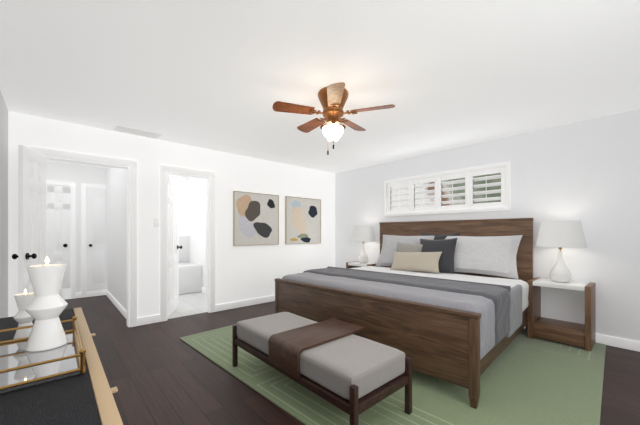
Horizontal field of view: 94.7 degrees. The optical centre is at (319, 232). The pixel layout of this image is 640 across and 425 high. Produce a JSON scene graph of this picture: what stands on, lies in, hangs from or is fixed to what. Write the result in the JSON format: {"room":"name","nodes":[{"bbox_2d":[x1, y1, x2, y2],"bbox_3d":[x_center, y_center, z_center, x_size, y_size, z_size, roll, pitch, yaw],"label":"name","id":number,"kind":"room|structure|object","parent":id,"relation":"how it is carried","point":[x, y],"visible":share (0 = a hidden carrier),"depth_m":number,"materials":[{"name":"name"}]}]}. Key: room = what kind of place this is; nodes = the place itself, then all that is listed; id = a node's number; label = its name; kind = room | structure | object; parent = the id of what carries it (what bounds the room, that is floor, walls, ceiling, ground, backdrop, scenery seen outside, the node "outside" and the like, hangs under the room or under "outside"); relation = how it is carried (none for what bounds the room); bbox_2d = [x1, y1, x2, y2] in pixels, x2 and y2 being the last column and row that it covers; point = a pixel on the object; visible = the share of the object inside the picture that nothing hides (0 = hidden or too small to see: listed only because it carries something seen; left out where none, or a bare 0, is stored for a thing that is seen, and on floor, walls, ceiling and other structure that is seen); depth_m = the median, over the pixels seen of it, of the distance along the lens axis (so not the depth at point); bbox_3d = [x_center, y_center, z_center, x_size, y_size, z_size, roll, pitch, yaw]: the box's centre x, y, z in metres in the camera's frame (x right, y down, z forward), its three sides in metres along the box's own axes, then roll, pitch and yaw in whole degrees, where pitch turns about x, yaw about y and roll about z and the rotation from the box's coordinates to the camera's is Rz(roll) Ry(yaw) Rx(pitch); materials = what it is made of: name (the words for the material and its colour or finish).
{"room":"bedroom","nodes":[
{"label":"bedroom","id":0,"kind":"room"},
{"bbox_2d":[0,90,7,317],"bbox_3d":[-1.422,-0.030,0.967,0.120,2.440,5.420,0,0,-42],"label":"wall","id":1,"kind":"structure","parent":0,"point":[3,211],"depth_m":2.73,"materials":[{"name":"white paint"}]},
{"bbox_2d":[46,161,105,292],"bbox_3d":[-4.558,-0.030,5.369,1.050,2.440,0.120,0,0,-42],"label":"wall","id":2,"kind":"structure","parent":0,"point":[55,171],"depth_m":5.40,"materials":[{"name":"white paint"}]},
{"bbox_2d":[46,180,105,298],"bbox_3d":[-4.496,0.140,5.304,1.055,2.100,0.176,0,0,-42],"label":"doors","id":3,"kind":"structure","parent":2,"relation":"in","point":[60,225],"depth_m":5.35,"materials":[{"name":"white paint"}]},
{"bbox_2d":[64,290,104,299],"bbox_3d":[-4.502,1.140,5.329,1.020,0.100,0.015,0,0,-42],"label":"baseboard","id":4,"kind":"structure","parent":2,"relation":"attached to","point":[101,292],"depth_m":5.53,"materials":[{"name":"white paint"}]},
{"bbox_2d":[106,167,126,310],"bbox_3d":[-3.279,-0.030,4.852,0.120,2.440,2.600,0,0,-42],"label":"wall","id":5,"kind":"structure","parent":0,"point":[113,180],"depth_m":4.79,"materials":[{"name":"white paint"}]},
{"bbox_2d":[105,290,126,319],"bbox_3d":[-3.295,1.140,4.770,0.015,0.100,2.460,0,0,-42],"label":"baseboard","id":6,"kind":"structure","parent":5,"relation":"attached to","point":[113,300],"depth_m":4.70,"materials":[{"name":"white paint"}]},
{"bbox_2d":[8,111,334,317],"bbox_3d":[-1.477,-0.030,4.644,4.960,2.440,0.120,0,0,-42],"label":"wall","id":7,"kind":"structure","parent":0,"point":[242,273],"depth_m":4.47,"materials":[{"name":"white paint"}]},
{"bbox_2d":[12,145,45,310],"bbox_3d":[-2.906,0.182,2.956,0.231,2.000,0.486,0,0,-42],"label":"bedroom door","id":8,"kind":"structure","parent":7,"relation":"in","point":[31,207],"depth_m":2.88,"materials":[{"name":"white paint"}]},
{"bbox_2d":[30,146,214,326],"bbox_3d":[-2.373,0.138,3.838,2.000,2.105,0.160,0,0,-42],"label":"door frame","id":9,"kind":"structure","parent":7,"relation":"attached to","point":[80,158],"depth_m":3.95,"materials":[{"name":"white paint"}]},
{"bbox_2d":[137,314,159,325],"bbox_3d":[-2.242,1.140,3.865,0.270,0.100,0.015,0,0,-42],"label":"baseboard","id":10,"kind":"structure","parent":7,"relation":"attached to","point":[155,318],"depth_m":3.86,"materials":[{"name":"white paint"}]},
{"bbox_2d":[153,218,158,226],"bbox_3d":[-2.180,-0.138,3.923,0.070,0.115,0.012,0,0,-42],"label":"switch plate","id":11,"kind":"object","parent":7,"relation":"attached to","point":[155,222],"visible":1,"depth_m":3.92,"materials":[{"name":"white paint"}]},
{"bbox_2d":[168,175,181,315],"bbox_3d":[-2.194,0.182,4.407,0.348,2.000,0.483,0,0,-42],"label":"door","id":12,"kind":"structure","parent":7,"relation":"in","point":[173,245],"depth_m":4.41,"materials":[{"name":"white paint"}]},
{"bbox_2d":[215,295,274,311],"bbox_3d":[-0.647,1.140,5.302,2.525,0.100,0.015,0,0,-42],"label":"baseboard","id":13,"kind":"structure","parent":7,"relation":"attached to","point":[226,306],"depth_m":4.76,"materials":[{"name":"white paint"}]},
{"bbox_2d":[233,191,278,245],"bbox_3d":[-1.048,-0.230,4.926,0.845,0.870,0.033,0,0,-42],"label":"canvas art","id":14,"kind":"object","parent":7,"relation":"attached to","point":[255,218],"visible":0.98,"depth_m":4.89,"materials":[{"name":"beige fabric"}]},
{"bbox_2d":[285,196,320,243],"bbox_3d":[-0.304,-0.230,5.595,0.850,0.870,0.033,0,0,-42],"label":"canvas art","id":15,"kind":"object","parent":7,"relation":"attached to","point":[302,220],"visible":1,"depth_m":5.56,"materials":[{"name":"beige fabric"}]},
{"bbox_2d":[169,175,186,235],"bbox_3d":[-3.455,-0.030,6.214,1.200,2.440,0.100,0,0,-42],"label":"wall","id":16,"kind":"structure","parent":0,"point":[182,180],"depth_m":6.52,"materials":[{"name":"white paint"}]},
{"bbox_2d":[179,236,201,294],"bbox_3d":[-3.124,0.630,5.853,1.250,1.120,0.880,0,0,-42],"label":"bathtub","id":17,"kind":"object","parent":16,"relation":"attached to","point":[190,277],"depth_m":5.85,"materials":[{"name":"white ceramic"}]},
{"bbox_2d":[187,177,205,287],"bbox_3d":[-2.154,-0.030,5.785,0.100,2.440,2.480,0,0,-42],"label":"wall","id":18,"kind":"structure","parent":0,"point":[192,208],"depth_m":6.16,"materials":[{"name":"white paint"}]},
{"bbox_2d":[0,0,639,176],"bbox_3d":[-0.534,-1.290,3.597,4.960,0.080,8.140,0,0,-42],"label":"ceiling","id":19,"kind":"structure","parent":0,"point":[226,75],"depth_m":2.24,"materials":[{"name":"white paint"}]},
{"bbox_2d":[114,125,161,138],"bbox_3d":[-2.248,-1.242,3.648,0.480,0.016,0.210,0,0,-42],"label":"ceiling vent","id":20,"kind":"object","parent":19,"relation":"in","point":[136,131],"visible":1,"depth_m":3.62,"materials":[{"name":"white metal"}]},
{"bbox_2d":[272,82,394,154],"bbox_3d":[0.109,-0.974,2.665,1.033,0.551,1.018,0,0,-42],"label":"fan light","id":21,"kind":"object","parent":19,"relation":"hanging from","point":[332,98],"visible":1,"depth_m":2.56,"materials":[{"name":"brown wood"}]},
{"bbox_2d":[64,292,639,424],"bbox_3d":[-0.534,1.220,3.597,4.960,0.061,8.140,0,0,-42],"label":"floor","id":22,"kind":"structure","parent":0,"point":[159,373],"depth_m":2.46,"materials":[{"name":"brown wood"}]},
{"bbox_2d":[0,307,122,424],"bbox_3d":[-0.745,0.789,0.716,0.421,0.802,1.912,0,0,-42],"label":"dresser","id":23,"kind":"object","parent":22,"relation":"on","point":[86,398],"visible":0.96,"depth_m":0.70,"materials":[{"name":"brown wood"}]},
{"bbox_2d":[0,316,85,393],"bbox_3d":[-0.924,0.353,0.867,0.344,0.068,0.451,0,0,-42],"label":"brass tray","id":24,"kind":"object","parent":23,"relation":"on","point":[21,367],"visible":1,"depth_m":0.85,"materials":[{"name":"gold mirror"}]},
{"bbox_2d":[13,289,34,339],"bbox_3d":[-1.097,0.299,1.098,0.064,0.181,0.064,0,0,-42],"label":"candle holder","id":25,"kind":"object","parent":24,"relation":"on","point":[22,317],"visible":0.73,"depth_m":1.08,"materials":[{"name":"white ceramic"}]},
{"bbox_2d":[25,257,67,351],"bbox_3d":[-0.917,0.228,0.991,0.107,0.301,0.107,0,0,-42],"label":"candle holder","id":26,"kind":"object","parent":24,"relation":"on","point":[46,306],"visible":1,"depth_m":0.96,"materials":[{"name":"white ceramic"}]},
{"bbox_2d":[179,324,605,424],"bbox_3d":[0.721,1.183,3.219,3.120,0.012,3.400,0,0,-45],"label":"rug","id":27,"kind":"object","parent":22,"relation":"on","point":[524,380],"visible":0.54,"depth_m":2.19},
{"bbox_2d":[232,312,411,424],"bbox_3d":[-0.057,0.963,2.296,0.672,0.429,1.430,0,0,-42],"label":"bench","id":28,"kind":"object","parent":27,"relation":"on","point":[338,363],"visible":1,"depth_m":1.92,"materials":[{"name":"grey fabric"}]},
{"bbox_2d":[346,261,379,268],"bbox_3d":[0.793,0.856,5.310,0.385,0.642,0.530,0,0,-42],"label":"nightstand","id":29,"kind":"object","parent":27,"relation":"on","point":[356,264],"visible":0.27,"depth_m":5.25,"materials":[{"name":"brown wood"}]},
{"bbox_2d":[351,225,374,262],"bbox_3d":[0.777,0.202,5.295,0.436,0.665,0.436,0,0,-42],"label":"lamp","id":30,"kind":"object","parent":29,"relation":"on","point":[363,233],"visible":1,"depth_m":5.15,"materials":[{"name":"white ceramic"}]},
{"bbox_2d":[275,218,533,408],"bbox_3d":[1.040,0.498,3.539,2.236,1.357,2.254,0,0,44],"label":"bed","id":31,"kind":"object","parent":27,"relation":"on","point":[446,300],"visible":1,"depth_m":2.85,"materials":[{"name":"brown wood"}]},
{"bbox_2d":[527,277,595,351],"bbox_3d":[2.650,0.856,3.248,0.385,0.642,0.530,0,0,-42],"label":"nightstand","id":32,"kind":"object","parent":27,"relation":"on","point":[570,333],"visible":0.98,"depth_m":3.15,"materials":[{"name":"brown wood"}]},
{"bbox_2d":[536,220,586,282],"bbox_3d":[2.634,0.202,3.232,0.436,0.665,0.436,0,0,-42],"label":"lamp","id":33,"kind":"object","parent":32,"relation":"on","point":[565,234],"visible":1,"depth_m":3.12,"materials":[{"name":"white ceramic"}]},
{"bbox_2d":[335,109,639,341],"bbox_3d":[2.175,-0.030,4.205,0.120,2.440,5.420,0,0,-42],"label":"wall","id":34,"kind":"structure","parent":0,"point":[586,173],"depth_m":3.38,"materials":[{"name":"white paint"}]},
{"bbox_2d":[384,162,510,216],"bbox_3d":[1.839,-0.605,4.556,0.150,0.630,1.950,0,0,-42],"label":"window shutters","id":35,"kind":"object","parent":34,"relation":"attached to","point":[469,206],"visible":1,"depth_m":4.35,"materials":[{"name":"white paint"}]},
{"bbox_2d":[524,326,639,351],"bbox_3d":[2.085,1.140,4.205,0.015,0.100,5.300,0,0,-42],"label":"baseboard","id":36,"kind":"structure","parent":34,"relation":"attached to","point":[619,342],"depth_m":3.06,"materials":[{"name":"white paint"}]},
{"label":"outside","id":37,"kind":"structure","parent":0,"visible":0},
{"bbox_2d":[392,173,500,208],"bbox_3d":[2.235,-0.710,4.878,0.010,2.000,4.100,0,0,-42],"label":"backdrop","id":38,"kind":"structure","parent":37,"point":[454,192],"depth_m":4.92,"materials":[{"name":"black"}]}
]}

